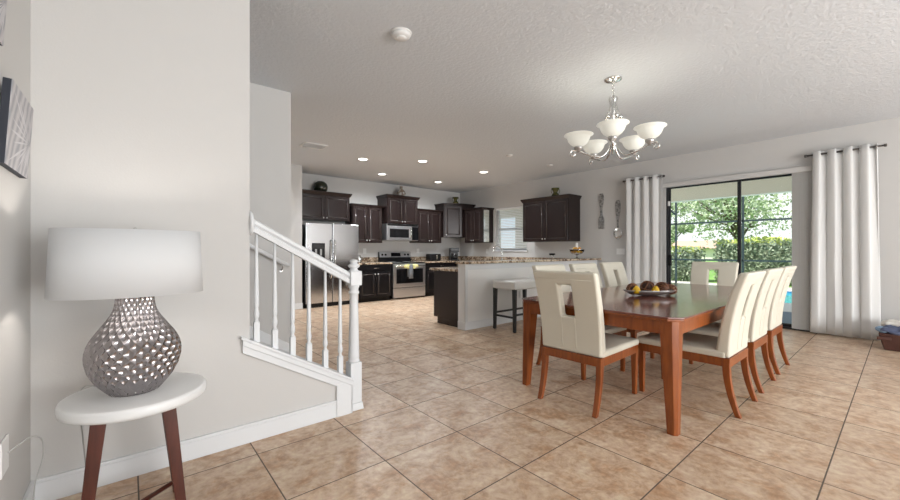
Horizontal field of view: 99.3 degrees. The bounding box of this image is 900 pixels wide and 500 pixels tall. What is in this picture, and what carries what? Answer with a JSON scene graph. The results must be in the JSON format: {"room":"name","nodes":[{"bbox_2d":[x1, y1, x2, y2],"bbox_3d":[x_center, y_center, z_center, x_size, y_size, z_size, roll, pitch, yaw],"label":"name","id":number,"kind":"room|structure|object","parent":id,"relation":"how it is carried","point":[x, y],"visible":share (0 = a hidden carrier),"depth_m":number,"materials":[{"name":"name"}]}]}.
{"room":"dining room","nodes":[
{"label":"dining room","id":0,"kind":"room"},
{"bbox_2d":[0,0,30,499],"bbox_3d":[1.247,-0.270,-2.171,0.140,3.040,10.670,0,0,-40],"label":"wall","id":1,"kind":"structure","parent":0,"point":[15,52],"depth_m":1.63,"materials":[{"name":"grey paint"}]},
{"bbox_2d":[0,0,6,45],"bbox_3d":[-1.461,-0.881,1.202,0.043,0.316,0.400,0,0,-40],"label":"print","id":2,"kind":"object","parent":1,"relation":"attached to","point":[3,3],"visible":1,"depth_m":1.33,"materials":[{"name":"grey paper"}]},
{"bbox_2d":[0,434,8,479],"bbox_3d":[-1.697,0.785,1.454,0.007,0.130,0.110,0,0,-40],"label":"outlet cover","id":3,"kind":"object","parent":1,"relation":"attached to","point":[4,445],"visible":1,"depth_m":1.45,"materials":[{"name":"white plastic"}]},
{"bbox_2d":[0,77,33,178],"bbox_3d":[-1.737,-0.469,1.530,0.042,0.311,0.397,0,0,-40],"label":"print","id":4,"kind":"object","parent":1,"relation":"attached to","point":[16,113],"visible":1,"depth_m":1.46,"materials":[{"name":"grey paper"}]},
{"bbox_2d":[23,481,34,499],"bbox_3d":[1.353,1.188,-2.175,0.016,0.125,10.529,0,0,-40],"label":"baseboard","id":5,"kind":"structure","parent":1,"relation":"attached to","point":[28,495],"depth_m":1.79,"materials":[{"name":"white paint"}]},
{"bbox_2d":[31,0,335,479],"bbox_3d":[-1.448,-0.270,2.450,1.670,3.040,0.125,0,0,-40],"label":"wall","id":6,"kind":"structure","parent":0,"point":[141,114],"depth_m":2.15,"materials":[{"name":"grey paint"}]},
{"bbox_2d":[30,400,336,499],"bbox_3d":[-1.445,1.188,2.360,1.560,0.125,0.016,0,0,-40],"label":"baseboard","id":7,"kind":"structure","parent":6,"relation":"attached to","point":[67,483],"depth_m":2.26,"materials":[{"name":"white paint"}]},
{"bbox_2d":[240,336,353,416],"bbox_3d":[-1.081,0.914,2.741,0.757,0.672,0.160,0,0,-40],"label":"trim","id":8,"kind":"structure","parent":6,"relation":"attached to","point":[344,387],"depth_m":2.73,"materials":[{"name":"white paint"}]},
{"bbox_2d":[250,83,290,342],"bbox_3d":[-3.349,-0.270,3.143,3.910,3.040,0.120,0,0,-40],"label":"wall","id":9,"kind":"structure","parent":0,"point":[270,108],"depth_m":4.21,"materials":[{"name":"grey paint"}]},
{"bbox_2d":[250,326,288,351],"bbox_3d":[-2.922,0.246,3.412,2.910,2.008,0.016,0,0,-40],"label":"trim","id":10,"kind":"structure","parent":9,"relation":"attached to","point":[264,337],"depth_m":4.18,"materials":[{"name":"white paint"}]},
{"bbox_2d":[250,244,289,271],"bbox_3d":[-2.952,-0.628,3.331,2.982,1.748,0.103,0,0,-40],"label":"wall handrail","id":11,"kind":"object","parent":9,"relation":"attached to","point":[252,247],"visible":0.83,"depth_m":4.12,"materials":[{"name":"white paint"}]},
{"bbox_2d":[291,164,301,303],"bbox_3d":[-3.925,-0.270,7.960,1.400,3.040,0.760,0,0,-40],"label":"wall","id":12,"kind":"structure","parent":0,"point":[296,170],"depth_m":8.06,"materials":[{"name":"grey paint"}]},
{"bbox_2d":[295,303,302,309],"bbox_3d":[-3.671,1.188,7.666,1.410,0.125,0.016,0,0,-40],"label":"baseboard","id":13,"kind":"structure","parent":12,"relation":"attached to","point":[297,305],"depth_m":8.06,"materials":[{"name":"white paint"}]},
{"bbox_2d":[302,173,459,266],"bbox_3d":[-2.245,-0.270,9.956,6.540,3.040,0.140,0,0,-40],"label":"wall","id":14,"kind":"structure","parent":0,"point":[363,192],"depth_m":10.31,"materials":[{"name":"grey paint"}]},
{"bbox_2d":[302,189,351,222],"bbox_3d":[-2.999,-1.012,8.930,1.315,0.665,0.458,0,0,-40],"label":"upper cabinet","id":15,"kind":"object","parent":14,"relation":"attached to","point":[321,206],"visible":0.77,"depth_m":8.80,"materials":[{"name":"black wood"}]},
{"bbox_2d":[313,181,327,190],"bbox_3d":[-3.020,-1.478,8.920,0.330,0.262,0.342,0,0,-40],"label":"jar","id":16,"kind":"object","parent":15,"relation":"on","point":[319,185],"visible":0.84,"depth_m":8.80,"materials":[{"name":"black ceramic"}]},
{"bbox_2d":[345,203,384,242],"bbox_3d":[-2.161,-0.655,9.647,0.920,0.950,0.438,0,0,-40],"label":"upper cabinet","id":17,"kind":"object","parent":14,"relation":"attached to","point":[368,217],"visible":0.89,"depth_m":9.49,"materials":[{"name":"black wood"}]},
{"bbox_2d":[361,257,377,261],"bbox_3d":[-2.266,0.249,9.832,0.938,0.118,0.020,0,0,-40],"label":"backsplash","id":18,"kind":"structure","parent":14,"relation":"attached to","point":[365,259],"depth_m":9.96,"materials":[{"name":"brown stone"}]},
{"bbox_2d":[376,194,419,224],"bbox_3d":[-1.382,-1.052,10.223,1.035,0.745,0.558,0,0,-40],"label":"upper cabinet","id":19,"kind":"object","parent":14,"relation":"attached to","point":[398,209],"visible":0.98,"depth_m":9.97,"materials":[{"name":"black wood"}]},
{"bbox_2d":[382,224,417,240],"bbox_3d":[-1.376,-0.463,10.219,0.980,0.425,0.570,0,0,-40],"label":"microwave","id":20,"kind":"object","parent":19,"relation":"attached to","point":[390,232],"visible":0.96,"depth_m":9.98,"materials":[{"name":"grey metal"}]},
{"bbox_2d":[396,186,405,195],"bbox_3d":[-1.315,-1.567,10.280,0.250,0.280,0.250,0,0,-40],"label":"vase","id":21,"kind":"object","parent":19,"relation":"on","point":[400,191],"visible":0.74,"depth_m":10.20,"materials":[{"name":"brown ceramic"}]},
{"bbox_2d":[409,208,443,242],"bbox_3d":[-0.679,-0.670,10.890,0.930,0.940,0.438,0,0,-40],"label":"upper cabinet","id":22,"kind":"object","parent":14,"relation":"attached to","point":[429,220],"visible":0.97,"depth_m":10.73,"materials":[{"name":"black wood"}]},
{"bbox_2d":[434,203,475,237],"bbox_3d":[0.149,-0.863,11.396,1.018,0.985,0.728,0,0,-40],"label":"upper cabinet","id":23,"kind":"object","parent":14,"relation":"attached to","point":[453,215],"visible":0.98,"depth_m":11.12,"materials":[{"name":"black wood"}]},
{"bbox_2d":[452,197,458,202],"bbox_3d":[0.166,-1.465,11.392,0.194,0.216,0.194,0,0,-40],"label":"vase","id":24,"kind":"object","parent":23,"relation":"on","point":[454,198],"visible":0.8,"depth_m":11.34,"materials":[{"name":"green ceramic"}]},
{"bbox_2d":[57,295,899,499],"bbox_3d":[2.457,1.310,2.937,8.560,0.120,16.940,0,0,-40],"label":"floor","id":25,"kind":"structure","parent":0,"point":[448,413],"depth_m":2.65,"materials":[{"name":"tile"}]},
{"bbox_2d":[8,385,95,499],"bbox_3d":[-1.761,0.953,1.695,0.242,0.617,0.373,0,0,20],"label":"lamp cord","id":26,"kind":"object","parent":25,"relation":"on","point":[86,385],"visible":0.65,"depth_m":1.66,"materials":[{"name":"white plastic"}]},
{"bbox_2d":[55,372,205,499],"bbox_3d":[-1.463,0.953,1.790,0.540,0.595,0.540,0,0,-40],"label":"side table","id":27,"kind":"object","parent":25,"relation":"on","point":[91,406],"visible":0.81,"depth_m":1.66,"materials":[{"name":"white paint"}]},
{"bbox_2d":[44,227,202,397],"bbox_3d":[-1.472,0.274,1.767,0.566,0.760,0.386,0,0,-40],"label":"table lamp","id":28,"kind":"object","parent":27,"relation":"on","point":[136,349],"visible":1,"depth_m":1.65,"materials":[{"name":"white fabric"}]},
{"bbox_2d":[250,211,363,410],"bbox_3d":[-1.028,0.495,2.793,0.814,1.510,0.164,0,0,-40],"label":"stair railing","id":29,"kind":"object","parent":25,"relation":"on","point":[353,277],"visible":0.97,"depth_m":2.79,"materials":[{"name":"white paint"}]},
{"bbox_2d":[302,223,358,307],"bbox_3d":[-2.827,0.333,8.794,1.235,1.835,0.832,0,0,-40],"label":"refrigerator","id":30,"kind":"object","parent":25,"relation":"on","point":[338,244],"visible":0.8,"depth_m":8.45,"materials":[{"name":"silver metal"}]},
{"bbox_2d":[358,264,391,302],"bbox_3d":[-2.021,0.800,9.530,0.905,0.900,0.796,0,0,-40],"label":"base cabinet","id":31,"kind":"object","parent":25,"relation":"on","point":[376,285],"visible":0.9,"depth_m":9.25,"materials":[{"name":"black wood"}]},
{"bbox_2d":[359,262,392,264],"bbox_3d":[-2.032,0.329,9.540,0.920,0.038,0.768,0,0,-40],"label":"countertop","id":32,"kind":"structure","parent":31,"relation":"on","point":[361,263],"depth_m":9.41,"materials":[{"name":"brown stone"}]},
{"bbox_2d":[378,252,424,298],"bbox_3d":[-1.259,0.635,10.119,1.000,1.170,0.828,0,0,-40],"label":"range","id":33,"kind":"object","parent":25,"relation":"on","point":[402,286],"visible":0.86,"depth_m":9.93,"materials":[{"name":"silver metal"}]},
{"bbox_2d":[393,261,424,262],"bbox_3d":[-1.282,0.327,10.147,1.000,0.013,0.755,0,0,-40],"label":"cooktop","id":34,"kind":"object","parent":33,"relation":"in","point":[393,261],"depth_m":10.05,"materials":[{"name":"black glass"}]},
{"bbox_2d":[404,264,417,278],"bbox_3d":[-1.006,0.541,9.771,0.454,0.374,0.101,0,0,-40],"label":"kitchen towel","id":35,"kind":"object","parent":33,"relation":"hanging from","point":[410,268],"visible":1,"depth_m":9.77,"materials":[{"name":"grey fabric"}]},
{"bbox_2d":[425,262,456,295],"bbox_3d":[-0.457,0.800,10.843,1.130,0.900,0.796,0,0,-40],"label":"base cabinet","id":36,"kind":"object","parent":25,"relation":"on","point":[429,274],"visible":0.27,"depth_m":10.32,"materials":[{"name":"black wood"}]},
{"bbox_2d":[434,270,457,327],"bbox_3d":[1.131,0.800,7.365,3.100,0.900,0.700,0,0,-40],"label":"base cabinet","id":37,"kind":"object","parent":25,"relation":"on","point":[445,282],"visible":0.23,"depth_m":6.37,"materials":[{"name":"black wood"}]},
{"bbox_2d":[429,267,457,271],"bbox_3d":[1.396,0.329,7.646,3.928,0.038,0.790,0,0,-40],"label":"countertop","id":38,"kind":"structure","parent":37,"relation":"on","point":[455,269],"depth_m":6.42,"materials":[{"name":"brown stone"}]},
{"bbox_2d":[493,278,535,332],"bbox_3d":[1.129,0.863,6.169,0.800,0.775,0.470,0,0,-40],"label":"bar stool","id":39,"kind":"object","parent":25,"relation":"on","point":[514,284],"visible":0.61,"depth_m":5.94,"materials":[{"name":"white leather"}]},
{"bbox_2d":[532,264,626,371],"bbox_3d":[1.362,0.709,4.071,0.555,1.082,0.806,0,0,-40],"label":"dining chair","id":40,"kind":"object","parent":25,"relation":"on","point":[554,267],"visible":0.17,"depth_m":4.13,"materials":[{"name":"beige leather"}]},
{"bbox_2d":[533,270,638,417],"bbox_3d":[1.171,0.709,3.259,0.806,1.082,0.555,0,0,-42],"label":"dining chair","id":41,"kind":"object","parent":25,"relation":"on","point":[582,338],"visible":1,"depth_m":3.04,"materials":[{"name":"beige leather"}]},
{"bbox_2d":[569,263,654,358],"bbox_3d":[1.913,0.709,4.534,0.555,1.082,0.806,0,0,-40],"label":"dining chair","id":42,"kind":"object","parent":25,"relation":"on","point":[578,267],"visible":0.14,"depth_m":4.70,"materials":[{"name":"beige leather"}]},
{"bbox_2d":[522,282,732,435],"bbox_3d":[2.211,0.852,4.000,2.990,0.797,1.385,0,0,-40],"label":"dining table","id":43,"kind":"object","parent":25,"relation":"on","point":[693,306],"visible":0.56,"depth_m":2.96,"materials":[{"name":"brown wood"}]},
{"bbox_2d":[622,289,676,295],"bbox_3d":[1.978,0.423,3.788,0.530,0.060,0.240,0,0,0],"label":"bowl","id":44,"kind":"object","parent":43,"relation":"on","point":[643,293],"visible":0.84,"depth_m":3.71,"materials":[{"name":"grey metal"}]},
{"bbox_2d":[626,283,635,294],"bbox_3d":[1.814,0.385,3.798,0.114,0.114,0.114,0,0,-40],"label":"ball","id":45,"kind":"object","parent":44,"relation":"in","point":[630,286],"visible":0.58,"depth_m":3.77,"materials":[{"name":"brown"}]},
{"bbox_2d":[633,284,640,293],"bbox_3d":[1.820,0.381,3.728,0.072,0.089,0.071,0,0,-40],"label":"pear","id":46,"kind":"object","parent":44,"relation":"in","point":[636,288],"visible":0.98,"depth_m":3.71,"materials":[{"name":"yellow food"}]},
{"bbox_2d":[640,281,654,290],"bbox_3d":[1.957,0.373,3.787,0.137,0.140,0.139,0,0,-40],"label":"ball","id":47,"kind":"object","parent":44,"relation":"in","point":[645,285],"visible":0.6,"depth_m":3.75,"materials":[{"name":"brown"}]},
{"bbox_2d":[652,285,659,293],"bbox_3d":[1.998,0.381,3.712,0.072,0.089,0.071,0,0,-40],"label":"pear","id":48,"kind":"object","parent":44,"relation":"in","point":[655,288],"visible":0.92,"depth_m":3.69,"materials":[{"name":"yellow food"}]},
{"bbox_2d":[656,282,668,290],"bbox_3d":[2.098,0.379,3.787,0.128,0.128,0.128,0,0,-40],"label":"ball","id":49,"kind":"object","parent":44,"relation":"in","point":[662,286],"visible":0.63,"depth_m":3.74,"materials":[{"name":"brown"}]},
{"bbox_2d":[668,284,676,294],"bbox_3d":[2.194,0.391,3.788,0.103,0.104,0.104,0,0,-40],"label":"ball","id":50,"kind":"object","parent":44,"relation":"in","point":[671,286],"visible":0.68,"depth_m":3.75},
{"bbox_2d":[599,262,659,354],"bbox_3d":[2.465,0.709,4.997,0.555,1.082,0.806,0,0,-40],"label":"dining chair","id":51,"kind":"object","parent":25,"relation":"on","point":[619,278],"visible":0.34,"depth_m":5.17,"materials":[{"name":"beige leather"}]},
{"bbox_2d":[637,270,765,418],"bbox_3d":[2.122,0.709,3.258,0.555,1.082,0.806,0,0,-40],"label":"dining chair","id":52,"kind":"object","parent":25,"relation":"on","point":[725,350],"visible":0.88,"depth_m":3.00,"materials":[{"name":"beige leather"}]},
{"bbox_2d":[690,262,738,285],"bbox_3d":[3.432,0.709,5.125,0.806,1.082,0.555,0,0,-40],"label":"dining chair","id":53,"kind":"object","parent":25,"relation":"on","point":[727,271],"visible":0.23,"depth_m":5.29,"materials":[{"name":"beige leather"}]},
{"bbox_2d":[689,268,783,393],"bbox_3d":[2.698,0.709,3.754,0.555,1.082,0.806,0,0,-40],"label":"dining chair","id":54,"kind":"object","parent":25,"relation":"on","point":[757,334],"visible":0.67,"depth_m":3.47,"materials":[{"name":"beige leather"}]},
{"bbox_2d":[715,266,796,374],"bbox_3d":[3.274,0.709,4.250,0.555,1.082,0.806,0,0,-40],"label":"dining chair","id":55,"kind":"object","parent":25,"relation":"on","point":[774,327],"visible":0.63,"depth_m":3.92,"materials":[{"name":"beige leather"}]},
{"bbox_2d":[877,332,899,351],"bbox_3d":[5.726,1.145,4.748,0.557,0.210,0.547,0,0,-40],"label":"storage bin","id":56,"kind":"object","parent":25,"relation":"on","point":[891,342],"visible":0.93,"depth_m":4.72,"materials":[{"name":"brown wicker"}]},
{"bbox_2d":[880,325,899,334],"bbox_3d":[5.574,1.013,4.765,0.326,0.129,0.290,0,0,-40],"label":"folded cloth","id":57,"kind":"object","parent":56,"relation":"in","point":[890,329],"visible":0.8,"depth_m":4.74,"materials":[{"name":"blue fabric"}]},
{"bbox_2d":[875,326,886,332],"bbox_3d":[5.494,1.020,4.831,0.135,0.096,0.227,0,0,28],"label":"folded cloth","id":58,"kind":"object","parent":57,"relation":"on","point":[877,328],"visible":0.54,"depth_m":4.84,"materials":[{"name":"blue fabric"}]},
{"bbox_3d":[5.767,0.982,4.747,0.373,0.129,0.268,0,0,-40],"label":"folded cloth","id":59,"kind":"object","parent":56,"relation":"in","visible":0},
{"bbox_2d":[881,319,899,326],"bbox_3d":[5.783,0.964,4.910,0.272,0.116,0.328,0,0,-40],"label":"folded cloth","id":60,"kind":"object","parent":59,"relation":"on","point":[892,322],"visible":0.71,"depth_m":4.91,"materials":[{"name":"beige fabric"}]},
{"bbox_3d":[1.407,0.800,10.077,0.786,0.900,2.850,0,0,-40],"label":"base cabinet","id":61,"kind":"object","parent":25,"relation":"on","visible":0},
{"bbox_2d":[413,260,480,262],"bbox_3d":[0.745,0.329,9.997,1.903,0.038,3.638,0,0,-40],"label":"countertop","id":62,"kind":"structure","parent":61,"relation":"on","point":[440,261],"depth_m":10.58,"materials":[{"name":"brown stone"}]},
{"bbox_2d":[426,254,440,260],"bbox_3d":[-0.465,0.207,10.853,0.400,0.203,0.235,0,0,-40],"label":"toaster","id":63,"kind":"object","parent":62,"relation":"on","point":[429,257],"visible":1,"depth_m":10.74,"materials":[{"name":"black plastic"}]},
{"bbox_2d":[449,248,458,260],"bbox_3d":[0.119,0.124,11.261,0.260,0.370,0.280,0,0,-11],"label":"coffee maker","id":64,"kind":"object","parent":62,"relation":"on","point":[453,252],"visible":1,"depth_m":11.15,"materials":[{"name":"black plastic"}]},
{"bbox_2d":[468,264,596,321],"bbox_3d":[1.697,0.735,7.272,3.948,1.030,0.160,0,0,-40],"label":"wall","id":65,"kind":"structure","parent":0,"point":[480,281],"depth_m":6.30,"materials":[{"name":"white paint"}]},
{"bbox_2d":[458,260,596,330],"bbox_3d":[1.696,0.735,7.261,3.962,1.030,0.176,0,0,-40],"label":"trim","id":66,"kind":"structure","parent":65,"relation":"attached to","point":[463,324],"depth_m":6.06,"materials":[{"name":"white paint"}]},
{"bbox_2d":[455,258,600,263],"bbox_3d":[1.701,0.199,7.243,3.978,0.038,0.330,0,0,-40],"label":"countertop","id":67,"kind":"structure","parent":65,"relation":"on","point":[566,259],"depth_m":6.63,"materials":[{"name":"brown stone"}]},
{"bbox_2d":[569,249,584,258],"bbox_3d":[2.688,0.080,8.091,0.322,0.201,0.322,0,0,-40],"label":"bowl","id":68,"kind":"object","parent":67,"relation":"on","point":[576,252],"visible":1,"depth_m":7.99,"materials":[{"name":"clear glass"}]},
{"bbox_2d":[250,0,899,192],"bbox_3d":[1.684,-1.850,2.287,10.660,0.120,16.940,0,0,-40],"label":"ceiling","id":69,"kind":"structure","parent":0,"point":[474,84],"depth_m":3.92,"materials":[{"name":"white paint"}]},
{"bbox_2d":[299,142,327,149],"bbox_3d":[-2.337,-1.780,6.550,0.389,0.020,0.320,0,0,-40],"label":"ceiling vent","id":70,"kind":"object","parent":69,"relation":"in","point":[305,144],"visible":1,"depth_m":6.51,"materials":[{"name":"white plastic"}]},
{"bbox_2d":[357,158,368,160],"bbox_3d":[-1.713,-1.784,7.518,0.236,0.009,0.236,0,0,-40],"label":"recessed light","id":71,"kind":"object","parent":69,"relation":"in","point":[360,159],"visible":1,"depth_m":7.53,"materials":[{"name":"white plastic"}]},
{"bbox_2d":[390,27,411,41],"bbox_3d":[-0.404,-1.765,3.151,0.178,0.051,0.178,0,0,-40],"label":"smoke detector","id":72,"kind":"object","parent":69,"relation":"attached to","point":[401,34],"visible":1,"depth_m":3.11,"materials":[{"name":"white plastic"}]},
{"bbox_2d":[564,75,666,164],"bbox_3d":[1.733,-1.379,3.999,0.958,0.822,0.955,0,0,-40],"label":"chandelier","id":73,"kind":"object","parent":69,"relation":"hanging from","point":[612,128],"visible":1,"depth_m":3.96,"materials":[{"name":"white glass"}]},
{"bbox_2d":[460,117,899,333],"bbox_3d":[5.713,-0.270,5.668,0.140,3.040,16.940,0,0,-40],"label":"wall","id":74,"kind":"structure","parent":0,"point":[784,152],"depth_m":7.13,"materials":[{"name":"grey paint"}]},
{"bbox_2d":[463,207,493,242],"bbox_3d":[0.814,-0.700,10.999,0.508,0.980,0.785,0,0,-40],"label":"upper cabinet","id":75,"kind":"object","parent":74,"relation":"attached to","point":[478,220],"visible":1,"depth_m":10.76,"materials":[{"name":"black wood"}]},
{"bbox_2d":[411,256,565,260],"bbox_3d":[0.991,0.249,9.720,1.881,0.118,4.378,0,0,-40],"label":"backsplash","id":76,"kind":"structure","parent":74,"relation":"attached to","point":[482,258],"depth_m":10.96,"materials":[{"name":"brown stone"}]},
{"bbox_2d":[494,206,527,251],"bbox_3d":[1.676,-0.565,10.433,0.170,1.210,1.190,0,0,-40],"label":"window","id":77,"kind":"structure","parent":74,"relation":"in","point":[511,228],"depth_m":10.47,"materials":[{"name":"white paint"}]},
{"bbox_2d":[520,194,581,241],"bbox_3d":[2.384,-0.723,9.128,0.508,1.045,1.380,0,0,-40],"label":"upper cabinet","id":78,"kind":"object","parent":74,"relation":"attached to","point":[556,218],"visible":1,"depth_m":8.82,"materials":[{"name":"black wood"}]},
{"bbox_2d":[551,188,559,195],"bbox_3d":[2.494,-1.355,9.038,0.194,0.216,0.194,0,0,-40],"label":"vase","id":79,"kind":"object","parent":78,"relation":"on","point":[555,190],"visible":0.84,"depth_m":8.99,"materials":[{"name":"green ceramic"}]},
{"bbox_2d":[598,193,603,228],"bbox_3d":[3.323,-0.850,8.389,0.012,0.780,0.135,0,0,-40],"label":"fork","id":80,"kind":"object","parent":74,"relation":"attached to","point":[601,196],"visible":1,"depth_m":8.38,"materials":[{"name":"silver metal"}]},
{"bbox_2d":[613,200,621,238],"bbox_3d":[3.561,-0.646,8.105,0.037,0.828,0.196,0,0,-40],"label":"spoon","id":81,"kind":"object","parent":74,"relation":"attached to","point":[617,233],"visible":1,"depth_m":8.09,"materials":[{"name":"silver metal"}]},
{"bbox_2d":[613,228,621,238],"bbox_3d":[3.561,-0.355,8.105,0.037,0.246,0.196,0,0,-40],"label":"spoon bowl","id":82,"kind":"object","parent":81,"relation":"on","point":[617,233],"depth_m":8.09,"materials":[{"name":"silver metal"}]},
{"bbox_2d":[617,249,624,254],"bbox_3d":[3.600,0.033,8.066,0.013,0.125,0.170,0,0,-40],"label":"light switch","id":83,"kind":"object","parent":74,"relation":"attached to","point":[619,251],"visible":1,"depth_m":8.05,"materials":[{"name":"white plastic"}]},
{"bbox_2d":[623,175,664,182],"bbox_3d":[3.876,-1.415,7.625,0.155,0.043,0.808,0,0,-40],"label":"curtain rod","id":84,"kind":"object","parent":74,"relation":"attached to","point":[661,175],"visible":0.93,"depth_m":7.54,"materials":[{"name":"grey metal"}]},
{"bbox_2d":[626,174,662,283],"bbox_3d":[3.844,-0.115,7.573,0.075,2.690,0.688,0,0,-40],"label":"curtain","id":85,"kind":"object","parent":84,"relation":"hanging from","point":[643,197],"visible":0.86,"depth_m":7.54,"materials":[{"name":"white fabric"}]},
{"bbox_2d":[662,165,811,330],"bbox_3d":[4.862,-0.028,6.501,0.066,2.495,2.310,0,0,-40],"label":"vertical blinds","id":86,"kind":"object","parent":74,"relation":"attached to","point":[801,176],"visible":0.66,"depth_m":5.87,"materials":[{"name":"grey paint"}]},
{"bbox_2d":[666,174,809,331],"bbox_3d":[4.917,0.010,6.593,0.110,2.480,2.180,0,0,-40],"label":"door","id":87,"kind":"structure","parent":74,"relation":"in","point":[668,190],"depth_m":6.70,"materials":[{"name":"black metal"}]},
{"bbox_2d":[804,143,886,157],"bbox_3d":[5.663,-1.415,5.496,0.155,0.043,0.828,0,0,-40],"label":"curtain rod","id":88,"kind":"object","parent":74,"relation":"attached to","point":[884,145],"visible":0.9,"depth_m":5.37,"materials":[{"name":"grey metal"}]},
{"bbox_2d":[810,143,880,339],"bbox_3d":[5.623,-0.115,5.455,0.077,2.690,0.712,0,0,-40],"label":"curtain","id":89,"kind":"object","parent":88,"relation":"hanging from","point":[845,288],"visible":1,"depth_m":5.42,"materials":[{"name":"white fabric"}]},
{"label":"outside","id":90,"kind":"structure","parent":0,"visible":0},
{"bbox_2d":[671,261,791,286],"bbox_3d":[35.809,1.430,95.317,142.600,0.240,220.000,0,0,-40],"label":"lawn","id":91,"kind":"structure","parent":90,"point":[711,275],"depth_m":18.89,"materials":[{"name":"green plant"}]},
{"bbox_2d":[671,220,694,244],"bbox_3d":[14.307,-0.329,25.123,2.411,3.310,2.620,0,0,-15],"label":"tree","id":92,"kind":"object","parent":91,"relation":"on","point":[680,229],"visible":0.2,"depth_m":24.29,"materials":[{"name":"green plant"}]},
{"bbox_2d":[671,245,705,281],"bbox_3d":[8.494,0.539,18.283,1.632,1.675,6.260,0,0,-40],"label":"hedge","id":93,"kind":"object","parent":91,"relation":"on","point":[686,252],"visible":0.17,"depth_m":15.95,"materials":[{"name":"green plant"}]},
{"bbox_2d":[671,200,706,221],"bbox_3d":[16.779,-2.878,31.359,7.730,8.390,8.036,0,0,-26],"label":"tree","id":94,"kind":"object","parent":91,"relation":"on","point":[685,203],"visible":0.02,"depth_m":29.71,"materials":[{"name":"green plant"}]},
{"bbox_2d":[673,240,733,258],"bbox_3d":[34.650,0.010,52.050,7.200,2.600,9.600,0,0,-40],"label":"house","id":95,"kind":"structure","parent":91,"relation":"on","point":[709,252],"depth_m":50.47,"materials":[{"name":"beige paint"}]},
{"bbox_2d":[671,192,791,249],"bbox_3d":[14.782,-1.766,20.926,7.669,6.174,6.589,0,0,-40],"label":"tree","id":96,"kind":"object","parent":91,"relation":"on","point":[730,209],"visible":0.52,"depth_m":19.74,"materials":[{"name":"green plant"}]},
{"bbox_2d":[712,236,791,285],"bbox_3d":[13.895,0.392,12.941,1.846,1.956,8.312,0,0,-40],"label":"hedge","id":97,"kind":"object","parent":91,"relation":"on","point":[757,248],"visible":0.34,"depth_m":14.52,"materials":[{"name":"green plant"}]},
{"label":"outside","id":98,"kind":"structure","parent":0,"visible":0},
{"bbox_2d":[671,281,791,290],"bbox_3d":[10.769,1.347,12.952,1.650,0.125,26.000,0,0,-40],"label":"pool deck","id":99,"kind":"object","parent":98,"point":[685,282],"depth_m":14.65,"materials":[{"name":"beige concrete"}]},
{"bbox_2d":[671,197,791,282],"bbox_3d":[9.525,-0.525,13.540,0.060,3.630,13.500,0,0,-40],"label":"screen enclosure","id":100,"kind":"object","parent":99,"relation":"on","point":[675,213],"visible":0.2,"depth_m":13.28,"materials":[{"name":"grey metal"}]},
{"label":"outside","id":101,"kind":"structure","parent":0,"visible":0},
{"bbox_2d":[782,312,791,323],"bbox_3d":[5.819,1.350,7.494,2.450,0.120,20.000,0,0,-40],"label":"paving","id":102,"kind":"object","parent":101,"point":[787,316],"depth_m":7.30,"materials":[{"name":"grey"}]},
{"bbox_2d":[500,208,526,247],"bbox_3d":[2.427,-0.160,13.132,0.200,2.900,7.000,0,0,-40],"label":"wall","id":103,"kind":"structure","parent":102,"relation":"on","point":[521,208],"depth_m":13.11,"materials":[{"name":"beige paint"}]},
{"bbox_2d":[671,176,791,202],"bbox_3d":[6.091,-1.500,7.591,2.910,0.500,15.800,0,0,-40],"label":"roof","id":104,"kind":"structure","parent":103,"relation":"on","point":[778,185],"depth_m":8.90,"materials":[{"name":"beige paint"}]},
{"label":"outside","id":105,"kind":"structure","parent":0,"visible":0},
{"bbox_2d":[783,303,791,311],"bbox_3d":[6.766,1.347,9.594,1.700,0.125,26.000,0,0,-40],"label":"pool deck","id":106,"kind":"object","parent":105,"point":[787,306],"depth_m":8.54,"materials":[{"name":"beige concrete"}]},
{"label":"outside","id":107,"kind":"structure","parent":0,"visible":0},
{"bbox_2d":[784,293,791,302],"bbox_3d":[9.741,1.750,10.132,3.550,0.800,15.000,0,0,-40],"label":"pool water","id":108,"kind":"structure","parent":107,"point":[788,299],"depth_m":10.63,"materials":[{"name":"teal liquid"}]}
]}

